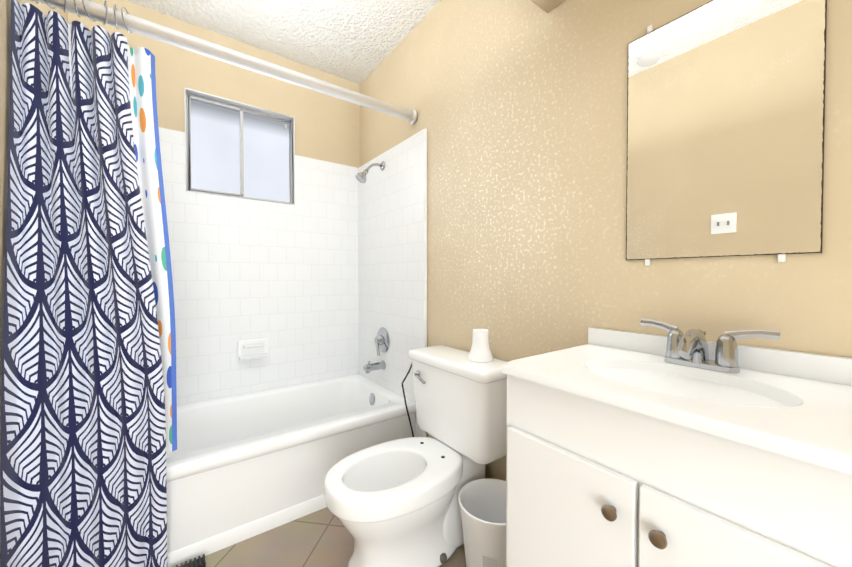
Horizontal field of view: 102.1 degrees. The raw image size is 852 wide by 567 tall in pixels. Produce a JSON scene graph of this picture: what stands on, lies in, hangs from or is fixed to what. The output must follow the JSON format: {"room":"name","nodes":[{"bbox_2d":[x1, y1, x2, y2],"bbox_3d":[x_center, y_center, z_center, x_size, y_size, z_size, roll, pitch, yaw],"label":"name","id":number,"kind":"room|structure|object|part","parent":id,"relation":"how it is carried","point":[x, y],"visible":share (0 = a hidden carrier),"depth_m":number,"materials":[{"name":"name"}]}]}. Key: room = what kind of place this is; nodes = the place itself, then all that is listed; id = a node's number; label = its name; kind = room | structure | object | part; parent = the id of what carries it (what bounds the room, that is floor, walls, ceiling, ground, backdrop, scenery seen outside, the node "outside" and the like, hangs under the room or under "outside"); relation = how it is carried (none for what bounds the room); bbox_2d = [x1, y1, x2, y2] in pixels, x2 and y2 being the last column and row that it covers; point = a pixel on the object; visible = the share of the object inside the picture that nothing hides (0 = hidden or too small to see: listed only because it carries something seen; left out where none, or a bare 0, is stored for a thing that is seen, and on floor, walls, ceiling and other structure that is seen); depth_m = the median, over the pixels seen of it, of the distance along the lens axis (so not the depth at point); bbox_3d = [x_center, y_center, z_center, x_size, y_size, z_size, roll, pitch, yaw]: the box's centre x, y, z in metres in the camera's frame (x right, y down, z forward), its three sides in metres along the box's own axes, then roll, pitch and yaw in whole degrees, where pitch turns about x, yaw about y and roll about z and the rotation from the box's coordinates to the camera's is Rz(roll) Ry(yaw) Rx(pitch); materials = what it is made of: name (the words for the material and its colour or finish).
{"room":"bathroom","nodes":[
{"label":"bathroom","id":0,"kind":"room"},
{"bbox_2d":[0,0,67,566],"bbox_3d":[-0.791,-0.171,0.303,0.120,2.525,3.540,-1,1,-36],"label":"wall","id":1,"kind":"structure","parent":0,"point":[5,35],"depth_m":1.01,"materials":[{"name":"paint"}]},
{"bbox_2d":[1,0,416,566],"bbox_3d":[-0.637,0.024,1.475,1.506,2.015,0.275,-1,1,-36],"label":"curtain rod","id":2,"kind":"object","parent":1,"relation":"attached to","point":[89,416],"visible":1,"depth_m":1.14,"materials":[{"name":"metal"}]},
{"bbox_2d":[1,0,166,566],"bbox_3d":[-1.083,0.081,1.126,0.362,1.913,0.238,-1,1,-36],"label":"shower curtain","id":3,"kind":"object","parent":2,"relation":"hanging from","point":[84,392],"depth_m":1.14,"materials":[{"name":"blue fabric"}]},
{"bbox_2d":[68,0,359,167],"bbox_3d":[-1.140,-0.202,2.167,1.520,2.525,0.120,-1,1,-36],"label":"wall","id":4,"kind":"structure","parent":0,"point":[327,128],"depth_m":2.11,"materials":[{"name":"paint"}]},
{"bbox_2d":[184,88,294,204],"bbox_3d":[-1.128,-0.807,2.128,0.595,0.579,0.080,-1,1,-36],"label":"window","id":5,"kind":"structure","parent":4,"relation":"in","point":[235,149],"depth_m":2.12,"materials":[{"name":"white"}]},
{"bbox_2d":[158,127,357,404],"bbox_3d":[-1.106,0.108,2.116,1.488,1.907,0.010,-1,1,-36],"label":"tiled wall","id":6,"kind":"structure","parent":4,"relation":"attached to","point":[282,278],"depth_m":2.17,"materials":[{"name":"white tile"}]},
{"bbox_2d":[238,338,267,360],"bbox_3d":[-1.061,0.406,2.117,0.165,0.115,0.050,-1,1,-36],"label":"soap dish","id":7,"kind":"object","parent":6,"relation":"attached to","point":[252,349],"visible":1,"depth_m":2.12,"materials":[{"name":"white ceramic"}]},
{"bbox_2d":[126,0,439,84],"bbox_3d":[-0.130,-1.491,0.765,1.760,0.100,3.540,-1,1,-36],"label":"ceiling","id":8,"kind":"structure","parent":0,"point":[357,41],"depth_m":1.94,"materials":[{"name":"white paint"}]},
{"bbox_2d":[530,0,564,12],"bbox_3d":[0.831,-1.208,0.488,0.298,0.453,1.710,-1,1,-36],"label":"ceiling soffit","id":9,"kind":"structure","parent":8,"relation":"attached to","point":[546,6],"depth_m":1.22,"materials":[{"name":"beige paint"}]},
{"bbox_2d":[205,507,465,566],"bbox_3d":[-0.130,1.133,0.809,1.760,0.100,3.540,-1,1,-36],"label":"floor","id":10,"kind":"structure","parent":0,"point":[323,537],"depth_m":1.39,"materials":[{"name":"tile"}]},
{"bbox_2d":[172,554,205,566],"bbox_3d":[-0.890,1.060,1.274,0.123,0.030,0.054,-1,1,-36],"label":"bath mat","id":11,"kind":"object","parent":10,"relation":"on","point":[200,562],"visible":0.98,"depth_m":1.29,"materials":[{"name":"black fabric"}]},
{"bbox_2d":[166,373,415,566],"bbox_3d":[-0.877,0.873,1.816,1.484,0.386,0.761,-1,1,-36],"label":"bathtub","id":12,"kind":"object","parent":10,"relation":"on","point":[241,467],"visible":0.6,"depth_m":1.60,"materials":[{"name":"white ceramic"}]},
{"bbox_2d":[401,363,413,436],"bbox_3d":[-0.088,0.751,1.906,0.108,0.619,0.098,-1,1,-36],"label":"cord","id":13,"kind":"object","parent":10,"relation":"on","point":[405,400],"visible":0.6,"depth_m":1.89,"materials":[{"name":"black plastic"}]},
{"bbox_2d":[324,345,508,566],"bbox_3d":[-0.049,0.696,1.370,0.707,0.755,0.516,-1,1,-36],"label":"toilet","id":14,"kind":"object","parent":10,"relation":"on","point":[393,503],"visible":1,"depth_m":1.31,"materials":[{"name":"white ceramic"}]},
{"bbox_3d":[-0.027,0.422,1.555,0.030,0.041,0.090,-1,1,-36],"label":"lever","id":15,"kind":"part","parent":14,"relation":"part of","materials":[{"name":"silver metal"}]},
{"bbox_3d":[0.146,0.500,1.509,0.224,0.367,0.516,-1,1,-36],"label":"tank","id":16,"kind":"part","parent":14,"relation":"part of","materials":[{"name":"white ceramic"}]},
{"bbox_2d":[467,329,492,361],"bbox_3d":[0.227,0.255,1.434,0.108,0.123,0.108,-1,1,-36],"label":"air freshener","id":17,"kind":"object","parent":14,"relation":"on","point":[480,351],"visible":1,"depth_m":1.40,"materials":[{"name":"white plastic"}]},
{"bbox_2d":[458,478,505,566],"bbox_3d":[0.251,0.934,1.271,0.264,0.282,0.264,-1,1,-36],"label":"trash can","id":18,"kind":"object","parent":10,"relation":"on","point":[482,503],"visible":0.75,"depth_m":1.23,"materials":[{"name":"white plastic"}]},
{"bbox_2d":[502,319,851,566],"bbox_3d":[0.551,0.593,0.747,0.482,0.983,0.654,-1,1,-36],"label":"bathroom vanity","id":19,"kind":"object","parent":10,"relation":"on","point":[676,447],"visible":1,"depth_m":0.64,"materials":[{"name":"white paint"}]},
{"bbox_3d":[0.367,0.427,0.610,0.025,0.027,0.107,-1,1,-36],"label":"knob","id":20,"kind":"part","parent":19,"relation":"part of","materials":[{"name":"brown metal"}]},
{"bbox_3d":[0.384,0.664,0.626,0.018,0.605,0.594,-1,1,-36],"label":"door","id":21,"kind":"part","parent":19,"relation":"part of","materials":[{"name":"white paint"}]},
{"bbox_2d":[641,319,780,373],"bbox_3d":[0.633,0.151,0.815,0.157,0.103,0.273,-1,1,-36],"label":"faucet","id":22,"kind":"object","parent":19,"relation":"on","point":[688,352],"depth_m":0.81,"materials":[{"name":"silver metal"}]},
{"bbox_2d":[360,0,851,480],"bbox_3d":[0.532,-0.187,1.272,0.120,2.525,3.540,-1,1,-36],"label":"wall","id":23,"kind":"structure","parent":0,"point":[519,107],"depth_m":1.25,"materials":[{"name":"paint"}]},
{"bbox_2d":[358,129,426,436],"bbox_3d":[-0.249,0.106,2.223,0.022,1.907,0.850,-1,1,-36],"label":"tiled wall","id":24,"kind":"structure","parent":23,"relation":"attached to","point":[392,248],"depth_m":2.12,"materials":[{"name":"white tile"}]},
{"bbox_2d":[355,161,384,182],"bbox_3d":[-0.355,-0.709,2.175,0.190,0.162,0.076,-1,1,-36],"label":"shower head","id":25,"kind":"object","parent":24,"relation":"attached to","point":[361,177],"visible":1,"depth_m":2.15},
{"bbox_2d":[363,327,389,372],"bbox_3d":[-0.333,0.427,2.210,0.136,0.279,0.164,-1,1,-36],"label":"tub faucet","id":26,"kind":"object","parent":24,"relation":"attached to","point":[382,341],"visible":1,"depth_m":2.20,"materials":[{"name":"silver metal"}]},
{"bbox_2d":[626,0,826,265],"bbox_3d":[0.728,-0.396,0.888,0.008,0.691,0.395,-1,1,-36],"label":"mirror","id":27,"kind":"object","parent":23,"relation":"attached to","point":[725,123],"visible":1,"depth_m":0.85,"materials":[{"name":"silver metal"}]}
]}

